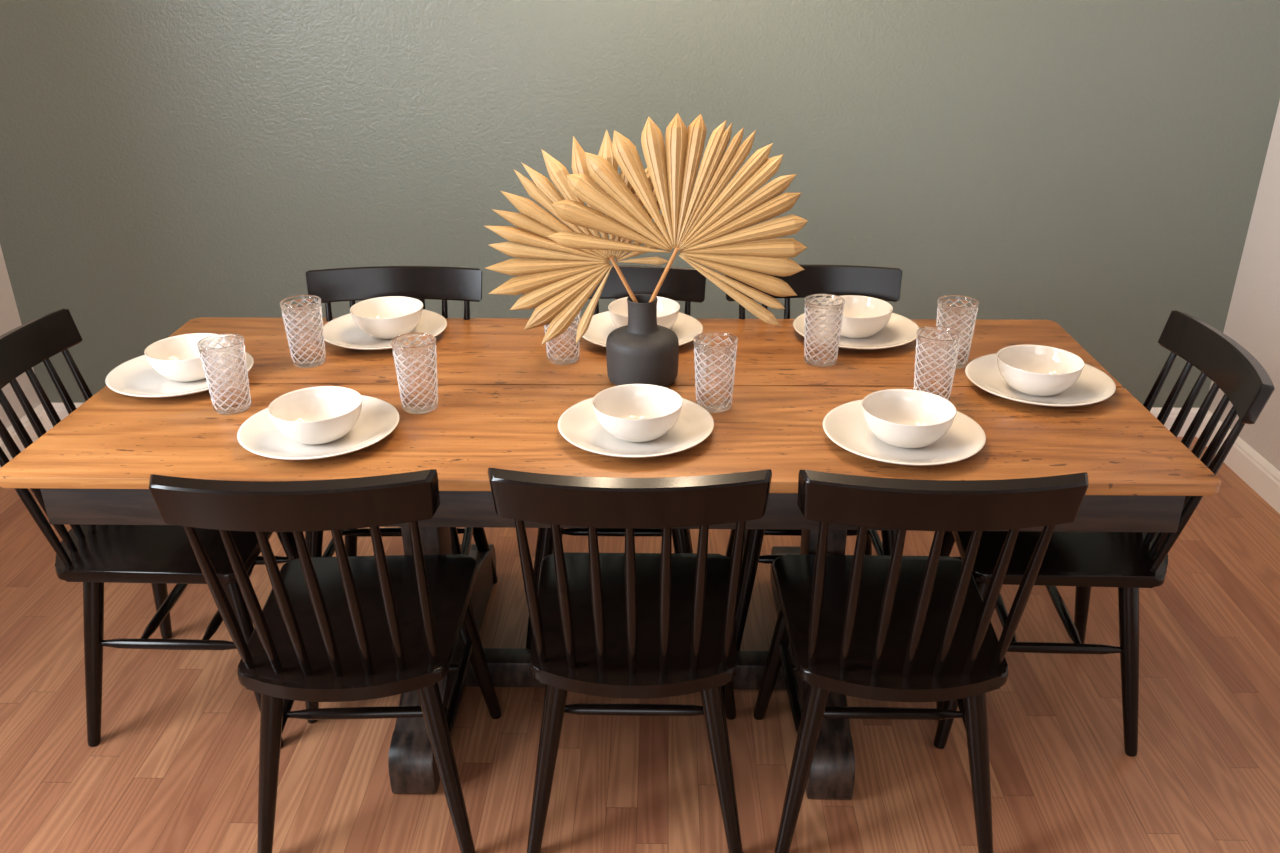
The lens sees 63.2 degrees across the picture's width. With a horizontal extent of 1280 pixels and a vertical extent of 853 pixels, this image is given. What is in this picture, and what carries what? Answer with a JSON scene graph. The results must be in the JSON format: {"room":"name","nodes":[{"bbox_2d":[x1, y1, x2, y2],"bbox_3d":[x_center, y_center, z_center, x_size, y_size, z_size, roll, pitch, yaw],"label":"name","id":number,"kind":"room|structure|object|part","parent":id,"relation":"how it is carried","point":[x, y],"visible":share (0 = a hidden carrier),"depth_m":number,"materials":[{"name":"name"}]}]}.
{"room":"dining room","nodes":[
{"label":"dining room","id":0,"kind":"room"},
{"bbox_2d":[0,245,40,428],"bbox_3d":[-2.324,-0.033,0.843,0.100,2.620,5.687,0,25,1],"label":"wall","id":1,"kind":"structure","parent":0,"point":[10,320],"depth_m":3.64,"materials":[{"name":"white paint"}]},
{"bbox_2d":[0,404,50,467],"bbox_3d":[-2.260,1.132,1.315,0.016,0.108,5.571,0,25,1],"label":"baseboard","id":2,"kind":"structure","parent":1,"relation":"attached to","point":[39,410],"depth_m":3.73,"materials":[{"name":"white paint"}]},
{"bbox_2d":[0,0,1279,407],"bbox_3d":[-0.092,-1.191,3.329,4.236,2.620,0.100,0,25,1],"label":"wall","id":3,"kind":"structure","parent":0,"point":[1093,169],"depth_m":3.39,"materials":[{"name":"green paint"}]},
{"bbox_2d":[48,402,1198,436],"bbox_3d":[-0.086,-0.026,3.802,4.236,0.108,0.016,0,25,1],"label":"baseboard","id":4,"kind":"structure","parent":3,"relation":"attached to","point":[59,408],"depth_m":3.75,"materials":[{"name":"white paint"}]},
{"bbox_2d":[0,437,1279,852],"bbox_3d":[-0.149,1.195,1.354,4.436,0.060,5.687,0,25,1],"label":"floor","id":5,"kind":"structure","parent":0,"point":[174,767],"depth_m":2.32,"materials":[{"name":"brown wood"}]},
{"bbox_2d":[0,309,298,746],"bbox_3d":[-1.077,0.227,2.336,0.550,0.891,0.448,0,25,0],"label":"chair","id":6,"kind":"object","parent":5,"relation":"on","point":[160,556],"visible":0.61,"depth_m":2.25,"materials":[{"name":"black paint"}]},
{"bbox_3d":[-1.314,-0.137,2.167,0.080,0.086,0.443,0,25,0],"label":"rail","id":7,"kind":"part","parent":6,"relation":"part of","materials":[{"name":"black paint"}]},
{"bbox_3d":[-1.196,0.506,2.283,0.041,0.429,0.121,22,33,40],"label":"leg","id":8,"kind":"part","parent":6,"relation":"part of","materials":[{"name":"black paint"}]},
{"bbox_3d":[-1.197,0.369,2.582,0.121,0.429,0.040,22,33,40],"label":"leg","id":9,"kind":"part","parent":6,"relation":"part of","materials":[{"name":"black paint"}]},
{"bbox_3d":[-1.050,0.233,2.339,0.438,0.028,0.410,0,25,0],"label":"seat","id":10,"kind":"part","parent":6,"relation":"part of","materials":[{"name":"black paint"}]},
{"bbox_3d":[-0.846,0.510,2.271,0.118,0.429,0.040,22,33,40],"label":"leg","id":11,"kind":"part","parent":6,"relation":"part of","materials":[{"name":"black paint"}]},
{"bbox_3d":[-0.847,0.361,2.595,0.041,0.429,0.118,22,33,40],"label":"leg","id":12,"kind":"part","parent":6,"relation":"part of","materials":[{"name":"black paint"}]},
{"bbox_2d":[149,469,501,852],"bbox_3d":[-0.540,0.384,1.989,0.448,0.891,0.550,-1,25,-1],"label":"chair","id":13,"kind":"object","parent":5,"relation":"on","point":[343,627],"visible":1,"depth_m":1.84,"materials":[{"name":"black paint"}]},
{"bbox_3d":[-0.700,0.646,1.972,0.040,0.429,0.121,21,32,39],"label":"leg","id":14,"kind":"part","parent":13,"relation":"part of","materials":[{"name":"black paint"}]},
{"bbox_3d":[-0.535,0.116,1.608,0.443,0.086,0.080,-1,25,-1],"label":"rail","id":15,"kind":"part","parent":13,"relation":"part of","materials":[{"name":"black paint"}]},
{"bbox_3d":[-0.724,0.500,2.290,0.118,0.429,0.041,21,32,39],"label":"leg","id":16,"kind":"part","parent":13,"relation":"part of","materials":[{"name":"black paint"}]},
{"bbox_3d":[-0.541,0.379,2.017,0.410,0.028,0.438,-1,25,-1],"label":"seat","id":17,"kind":"part","parent":13,"relation":"part of","materials":[{"name":"black paint"}]},
{"bbox_3d":[-0.371,0.641,1.980,0.121,0.429,0.041,21,32,39],"label":"leg","id":18,"kind":"part","parent":13,"relation":"part of","materials":[{"name":"black paint"}]},
{"bbox_3d":[-0.367,0.494,2.298,0.040,0.429,0.118,21,32,39],"label":"leg","id":19,"kind":"part","parent":13,"relation":"part of","materials":[{"name":"black paint"}]},
{"bbox_2d":[305,266,497,617],"bbox_3d":[-0.612,0.102,2.602,0.448,0.891,0.550,-1,25,-1],"label":"chair","id":20,"kind":"object","parent":5,"relation":"on","point":[444,283],"visible":0.18,"depth_m":2.64,"materials":[{"name":"black paint"}]},
{"bbox_3d":[-0.784,0.410,2.487,0.040,0.429,0.118,22,33,39],"label":"leg","id":21,"kind":"part","parent":20,"relation":"part of","materials":[{"name":"black paint"}]},
{"bbox_3d":[-0.777,0.264,2.805,0.121,0.429,0.041,22,33,39],"label":"leg","id":22,"kind":"part","parent":20,"relation":"part of","materials":[{"name":"black paint"}]},
{"bbox_3d":[-0.618,-0.362,2.646,0.443,0.086,0.080,-1,25,-1],"label":"rail","id":23,"kind":"part","parent":20,"relation":"part of","materials":[{"name":"black paint"}]},
{"bbox_3d":[-0.427,0.405,2.493,0.118,0.429,0.041,22,33,39],"label":"leg","id":24,"kind":"part","parent":20,"relation":"part of","materials":[{"name":"black paint"}]},
{"bbox_3d":[-0.448,0.259,2.810,0.040,0.429,0.121,22,33,39],"label":"leg","id":25,"kind":"part","parent":20,"relation":"part of","materials":[{"name":"black paint"}]},
{"bbox_2d":[0,317,1220,799],"bbox_3d":[-0.061,0.255,2.412,2.200,0.760,0.889,0,25,1],"label":"dining table","id":26,"kind":"object","parent":5,"relation":"on","point":[501,400],"visible":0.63,"depth_m":2.07,"materials":[{"name":"brown wood"}]},
{"bbox_2d":[105,352,253,397],"bbox_3d":[-1.007,-0.115,2.288,0.302,0.025,0.302,-8,26,-17],"label":"dinner plate","id":27,"kind":"object","parent":26,"relation":"on","point":[135,377],"visible":0.45,"depth_m":2.25,"materials":[{"name":"beige ceramic"}]},
{"bbox_2d":[144,333,217,381],"bbox_3d":[-0.987,-0.144,2.283,0.174,0.068,0.174,3,25,6],"label":"bowl","id":28,"kind":"object","parent":27,"relation":"on","point":[175,358],"visible":0.59,"depth_m":2.28,"materials":[{"name":"beige ceramic"}]},
{"bbox_2d":[197,334,250,414],"bbox_3d":[-0.841,-0.104,2.118,0.089,0.148,0.089,-3,25,-6],"label":"tumbler","id":29,"kind":"object","parent":26,"relation":"on","point":[223,356],"visible":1,"depth_m":2.10,"materials":[{"name":"clear glass"}]},
{"bbox_2d":[280,295,325,367],"bbox_3d":[-0.758,-0.214,2.354,0.089,0.148,0.089,-15,28,-28],"label":"tumbler","id":30,"kind":"object","parent":26,"relation":"on","point":[302,314],"visible":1,"depth_m":2.33,"materials":[{"name":"clear glass"}]},
{"bbox_2d":[237,395,398,459],"bbox_3d":[-0.621,0.006,2.021,0.302,0.025,0.302,-21,32,-38],"label":"dinner plate","id":31,"kind":"object","parent":26,"relation":"on","point":[378,418],"visible":0.68,"depth_m":1.99,"materials":[{"name":"beige ceramic"}]},
{"bbox_2d":[268,386,362,444],"bbox_3d":[-0.618,-0.013,1.994,0.174,0.068,0.174,-11,27,-21],"label":"bowl","id":32,"kind":"object","parent":31,"relation":"on","point":[320,414],"visible":1,"depth_m":2.02,"materials":[{"name":"beige ceramic"}]},
{"bbox_2d":[323,309,446,349],"bbox_3d":[-0.623,-0.232,2.538,0.302,0.025,0.302,-10,27,-20],"label":"dinner plate","id":33,"kind":"object","parent":26,"relation":"on","point":[342,331],"visible":0.52,"depth_m":2.53,"materials":[{"name":"beige ceramic"}]},
{"bbox_2d":[350,296,422,338],"bbox_3d":[-0.611,-0.257,2.524,0.174,0.068,0.174,-14,28,-27],"label":"bowl","id":34,"kind":"object","parent":33,"relation":"on","point":[389,317],"visible":0.97,"depth_m":2.52,"materials":[{"name":"beige ceramic"}]},
{"bbox_2d":[391,333,437,413],"bbox_3d":[-0.454,-0.107,2.118,0.089,0.148,0.089,14,28,28],"label":"tumbler","id":35,"kind":"object","parent":26,"relation":"on","point":[414,354],"visible":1,"depth_m":2.10,"materials":[{"name":"clear glass"}]},
{"bbox_3d":[-0.470,0.266,2.309,0.080,0.460,0.115,0,25,1],"label":"trestle post","id":36,"kind":"part","parent":26,"relation":"part of","materials":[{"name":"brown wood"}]},
{"bbox_2d":[544,312,579,364],"bbox_3d":[-0.177,-0.221,2.363,0.089,0.148,0.089,-6,25,-12],"label":"tumbler","id":37,"kind":"object","parent":26,"relation":"on","point":[563,349],"visible":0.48,"depth_m":2.35,"materials":[{"name":"clear glass"}]},
{"bbox_2d":[558,397,713,457],"bbox_3d":[-0.008,0.002,2.022,0.302,0.025,0.302,-9,26,-18],"label":"dinner plate","id":38,"kind":"object","parent":26,"relation":"on","point":[579,425],"visible":0.66,"depth_m":1.99,"materials":[{"name":"beige ceramic"}]},
{"bbox_2d":[592,384,682,441],"bbox_3d":[-0.005,-0.018,1.996,0.174,0.068,0.174,19,31,35],"label":"bowl","id":39,"kind":"object","parent":38,"relation":"on","point":[628,412],"visible":1,"depth_m":2.03,"materials":[{"name":"beige ceramic"}]},
{"bbox_2d":[606,294,678,386],"bbox_3d":[0.005,-0.187,2.240,0.157,0.186,0.157,0,25,1],"label":"vase","id":40,"kind":"object","parent":26,"relation":"on","point":[641,351],"visible":0.96,"depth_m":2.20,"materials":[{"name":"black ceramic"}]},
{"bbox_2d":[485,129,670,344],"bbox_3d":[-0.118,-0.390,2.168,0.423,0.430,0.117,0,25,1],"label":"palm","id":41,"kind":"object","parent":40,"relation":"in","point":[557,268],"visible":0.71,"depth_m":2.17,"materials":[{"name":"beige plant"}]},
{"bbox_2d":[547,113,807,325],"bbox_3d":[0.077,-0.401,2.113,0.526,0.446,0.104,2,25,5],"label":"palm","id":42,"kind":"object","parent":40,"relation":"in","point":[705,228],"visible":0.98,"depth_m":2.08,"materials":[{"name":"beige plant"}]},
{"bbox_2d":[582,311,702,346],"bbox_3d":[0.001,-0.229,2.524,0.302,0.025,0.302,16,30,32],"label":"dinner plate","id":43,"kind":"object","parent":26,"relation":"on","point":[686,327],"visible":0.28,"depth_m":2.55,"materials":[{"name":"beige ceramic"}]},
{"bbox_2d":[608,296,679,328],"bbox_3d":[0.010,-0.258,2.518,0.174,0.068,0.174,-6,25,-12],"label":"bowl","id":44,"kind":"object","parent":43,"relation":"on","point":[668,310],"visible":0.36,"depth_m":2.54,"materials":[{"name":"beige ceramic"}]},
{"bbox_2d":[693,331,737,412],"bbox_3d":[0.152,-0.109,2.115,0.089,0.148,0.089,4,25,9],"label":"tumbler","id":45,"kind":"object","parent":26,"relation":"on","point":[714,352],"visible":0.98,"depth_m":2.09,"materials":[{"name":"clear glass"}]},
{"bbox_3d":[0.401,0.270,2.289,0.080,0.460,0.115,0,25,1],"label":"trestle post","id":46,"kind":"part","parent":26,"relation":"part of","materials":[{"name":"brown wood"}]},
{"bbox_2d":[804,294,844,366],"bbox_3d":[0.411,-0.215,2.341,0.089,0.148,0.089,22,33,40],"label":"tumbler","id":47,"kind":"object","parent":26,"relation":"on","point":[823,317],"visible":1,"depth_m":2.32,"materials":[{"name":"clear glass"}]},
{"bbox_2d":[793,313,918,349],"bbox_3d":[0.523,-0.232,2.523,0.302,0.025,0.302,-20,31,-37],"label":"dinner plate","id":48,"kind":"object","parent":26,"relation":"on","point":[899,330],"visible":0.49,"depth_m":2.49,"materials":[{"name":"beige ceramic"}]},
{"bbox_2d":[840,295,892,337],"bbox_3d":[0.519,-0.258,2.511,0.174,0.068,0.174,6,25,13],"label":"bowl","id":49,"kind":"object","parent":48,"relation":"on","point":[863,316],"visible":0.71,"depth_m":2.50,"materials":[{"name":"beige ceramic"}]},
{"bbox_2d":[823,399,985,465],"bbox_3d":[0.502,0.015,1.988,0.302,0.025,0.302,-1,25,-2],"label":"dinner plate","id":50,"kind":"object","parent":26,"relation":"on","point":[845,425],"visible":0.68,"depth_m":1.96,"materials":[{"name":"beige ceramic"}]},
{"bbox_2d":[861,389,955,447],"bbox_3d":[0.504,-0.007,1.966,0.174,0.068,0.174,-16,29,-31],"label":"bowl","id":51,"kind":"object","parent":50,"relation":"on","point":[902,418],"visible":1,"depth_m":2.00,"materials":[{"name":"beige ceramic"}]},
{"bbox_2d":[913,326,961,400],"bbox_3d":[0.607,-0.122,2.139,0.089,0.148,0.089,-9,26,-19],"label":"tumbler","id":52,"kind":"object","parent":26,"relation":"on","point":[937,347],"visible":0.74,"depth_m":2.11,"materials":[{"name":"clear glass"}]},
{"bbox_2d":[936,295,978,368],"bbox_3d":[0.704,-0.210,2.328,0.089,0.148,0.089,9,26,19],"label":"tumbler","id":53,"kind":"object","parent":26,"relation":"on","point":[957,312],"visible":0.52,"depth_m":2.30,"materials":[{"name":"clear glass"}]},
{"bbox_2d":[965,353,1115,406],"bbox_3d":[0.851,-0.095,2.221,0.302,0.025,0.302,-5,25,-10],"label":"dinner plate","id":54,"kind":"object","parent":26,"relation":"on","point":[1093,385],"visible":0.62,"depth_m":2.19,"materials":[{"name":"beige ceramic"}]},
{"bbox_2d":[997,345,1084,395],"bbox_3d":[0.836,-0.110,2.187,0.174,0.068,0.174,15,29,29],"label":"bowl","id":55,"kind":"object","parent":54,"relation":"on","point":[1036,370],"visible":1,"depth_m":2.20,"materials":[{"name":"beige ceramic"}]},
{"bbox_2d":[526,265,705,648],"bbox_3d":[-0.058,0.101,2.596,0.448,0.891,0.550,0,25,1],"label":"chair","id":56,"kind":"object","parent":5,"relation":"on","point":[688,285],"visible":0.06,"depth_m":2.63,"materials":[{"name":"black paint"}]},
{"bbox_3d":[-0.240,0.406,2.488,0.118,0.429,0.040,-22,32,-39],"label":"leg","id":57,"kind":"part","parent":56,"relation":"part of","materials":[{"name":"black paint"}]},
{"bbox_3d":[-0.055,-0.362,2.641,0.443,0.086,0.080,0,25,1],"label":"rail","id":58,"kind":"part","parent":56,"relation":"part of","materials":[{"name":"black paint"}]},
{"bbox_3d":[0.116,0.408,2.480,0.041,0.429,0.118,-22,32,-39],"label":"leg","id":59,"kind":"part","parent":56,"relation":"part of","materials":[{"name":"black paint"}]},
{"bbox_3d":[0.111,0.262,2.798,0.121,0.429,0.040,-22,32,-39],"label":"leg","id":60,"kind":"part","parent":56,"relation":"part of","materials":[{"name":"black paint"}]},
{"bbox_2d":[488,468,771,852],"bbox_3d":[-0.009,0.379,1.993,0.448,0.891,0.550,0,25,1],"label":"chair","id":61,"kind":"object","parent":5,"relation":"on","point":[629,624],"visible":1,"depth_m":1.84,"materials":[{"name":"black paint"}]},
{"bbox_3d":[-0.175,0.638,1.984,0.121,0.429,0.040,-22,32,-39],"label":"leg","id":62,"kind":"part","parent":61,"relation":"part of","materials":[{"name":"black paint"}]},
{"bbox_3d":[-0.017,0.111,1.612,0.443,0.086,0.080,0,25,1],"label":"rail","id":63,"kind":"part","parent":61,"relation":"part of","materials":[{"name":"black paint"}]},
{"bbox_3d":[-0.009,0.374,2.021,0.410,0.028,0.438,0,25,1],"label":"seat","id":64,"kind":"part","parent":61,"relation":"part of","materials":[{"name":"black paint"}]},
{"bbox_3d":[0.154,0.640,1.977,0.041,0.429,0.121,-22,32,-39],"label":"leg","id":65,"kind":"part","parent":61,"relation":"part of","materials":[{"name":"black paint"}]},
{"bbox_3d":[0.176,0.493,2.294,0.118,0.429,0.040,-22,32,-39],"label":"leg","id":66,"kind":"part","parent":61,"relation":"part of","materials":[{"name":"black paint"}]},
{"bbox_2d":[725,264,901,650],"bbox_3d":[0.432,0.100,2.594,0.448,0.891,0.550,0,25,1],"label":"chair","id":67,"kind":"object","parent":5,"relation":"on","point":[882,283],"visible":0.2,"depth_m":2.62,"materials":[{"name":"black paint"}]},
{"bbox_3d":[0.272,0.258,2.803,0.041,0.429,0.121,-22,32,-39],"label":"leg","id":68,"kind":"part","parent":67,"relation":"part of","materials":[{"name":"black paint"}]},
{"bbox_3d":[0.250,0.405,2.486,0.118,0.429,0.040,-22,32,-39],"label":"leg","id":69,"kind":"part","parent":67,"relation":"part of","materials":[{"name":"black paint"}]},
{"bbox_3d":[0.435,-0.364,2.638,0.443,0.086,0.080,0,25,1],"label":"rail","id":70,"kind":"part","parent":67,"relation":"part of","materials":[{"name":"black paint"}]},
{"bbox_3d":[0.601,0.260,2.796,0.121,0.429,0.040,-22,32,-39],"label":"leg","id":71,"kind":"part","parent":67,"relation":"part of","materials":[{"name":"black paint"}]},
{"bbox_3d":[0.606,0.406,2.478,0.041,0.429,0.118,-22,32,-39],"label":"leg","id":72,"kind":"part","parent":67,"relation":"part of","materials":[{"name":"black paint"}]},
{"bbox_2d":[753,470,1088,852],"bbox_3d":[0.476,0.382,1.980,0.448,0.891,0.550,0,25,2],"label":"chair","id":73,"kind":"object","parent":5,"relation":"on","point":[896,627],"visible":1,"depth_m":1.83,"materials":[{"name":"black paint"}]},
{"bbox_3d":[0.306,0.494,2.291,0.041,0.429,0.118,-22,32,-38],"label":"leg","id":74,"kind":"part","parent":73,"relation":"part of","materials":[{"name":"black paint"}]},
{"bbox_3d":[0.309,0.641,1.973,0.121,0.429,0.040,-22,32,-38],"label":"leg","id":75,"kind":"part","parent":73,"relation":"part of","materials":[{"name":"black paint"}]},
{"bbox_3d":[0.477,0.377,2.008,0.410,0.028,0.438,0,25,2],"label":"seat","id":76,"kind":"part","parent":73,"relation":"part of","materials":[{"name":"black paint"}]},
{"bbox_3d":[0.663,0.497,2.280,0.118,0.429,0.040,-22,32,-38],"label":"leg","id":77,"kind":"part","parent":73,"relation":"part of","materials":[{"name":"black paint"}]},
{"bbox_3d":[0.466,0.115,1.599,0.443,0.086,0.080,0,25,2],"label":"rail","id":78,"kind":"part","parent":73,"relation":"part of","materials":[{"name":"black paint"}]},
{"bbox_3d":[0.638,0.643,1.962,0.041,0.429,0.121,-22,32,-38],"label":"leg","id":79,"kind":"part","parent":73,"relation":"part of","materials":[{"name":"black paint"}]},
{"bbox_2d":[934,310,1274,756],"bbox_3d":[0.946,0.230,2.303,0.550,0.891,0.448,2,25,5],"label":"chair","id":80,"kind":"object","parent":5,"relation":"on","point":[1129,562],"visible":0.62,"depth_m":2.19,"materials":[{"name":"black paint"}]},
{"bbox_3d":[0.736,0.358,2.581,0.040,0.429,0.118,-19,31,-35],"label":"leg","id":81,"kind":"part","parent":80,"relation":"part of","materials":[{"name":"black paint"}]},
{"bbox_3d":[0.703,0.507,2.258,0.118,0.429,0.041,-19,31,-35],"label":"leg","id":82,"kind":"part","parent":80,"relation":"part of","materials":[{"name":"black paint"}]},
{"bbox_3d":[0.919,0.236,2.308,0.438,0.028,0.410,2,25,5],"label":"seat","id":83,"kind":"part","parent":80,"relation":"part of","materials":[{"name":"black paint"}]},
{"bbox_3d":[1.083,0.376,2.538,0.121,0.429,0.041,-19,31,-35],"label":"leg","id":84,"kind":"part","parent":80,"relation":"part of","materials":[{"name":"black paint"}]},
{"bbox_3d":[1.052,0.513,2.241,0.040,0.429,0.121,-19,31,-35],"label":"leg","id":85,"kind":"part","parent":80,"relation":"part of","materials":[{"name":"black paint"}]},
{"bbox_3d":[1.178,-0.127,2.115,0.080,0.086,0.443,2,25,5],"label":"rail","id":86,"kind":"part","parent":80,"relation":"part of","materials":[{"name":"black paint"}]},
{"bbox_2d":[1208,101,1279,470],"bbox_3d":[2.011,-0.011,0.743,0.100,2.620,5.687,0,25,1],"label":"wall","id":87,"kind":"structure","parent":0,"point":[1253,317],"depth_m":3.37,"materials":[{"name":"white paint"}]},
{"bbox_2d":[1196,411,1279,513],"bbox_3d":[1.958,1.153,1.217,0.016,0.108,5.571,0,25,1],"label":"baseboard","id":88,"kind":"structure","parent":87,"relation":"attached to","point":[1249,465],"depth_m":3.41,"materials":[{"name":"white paint"}]}
]}

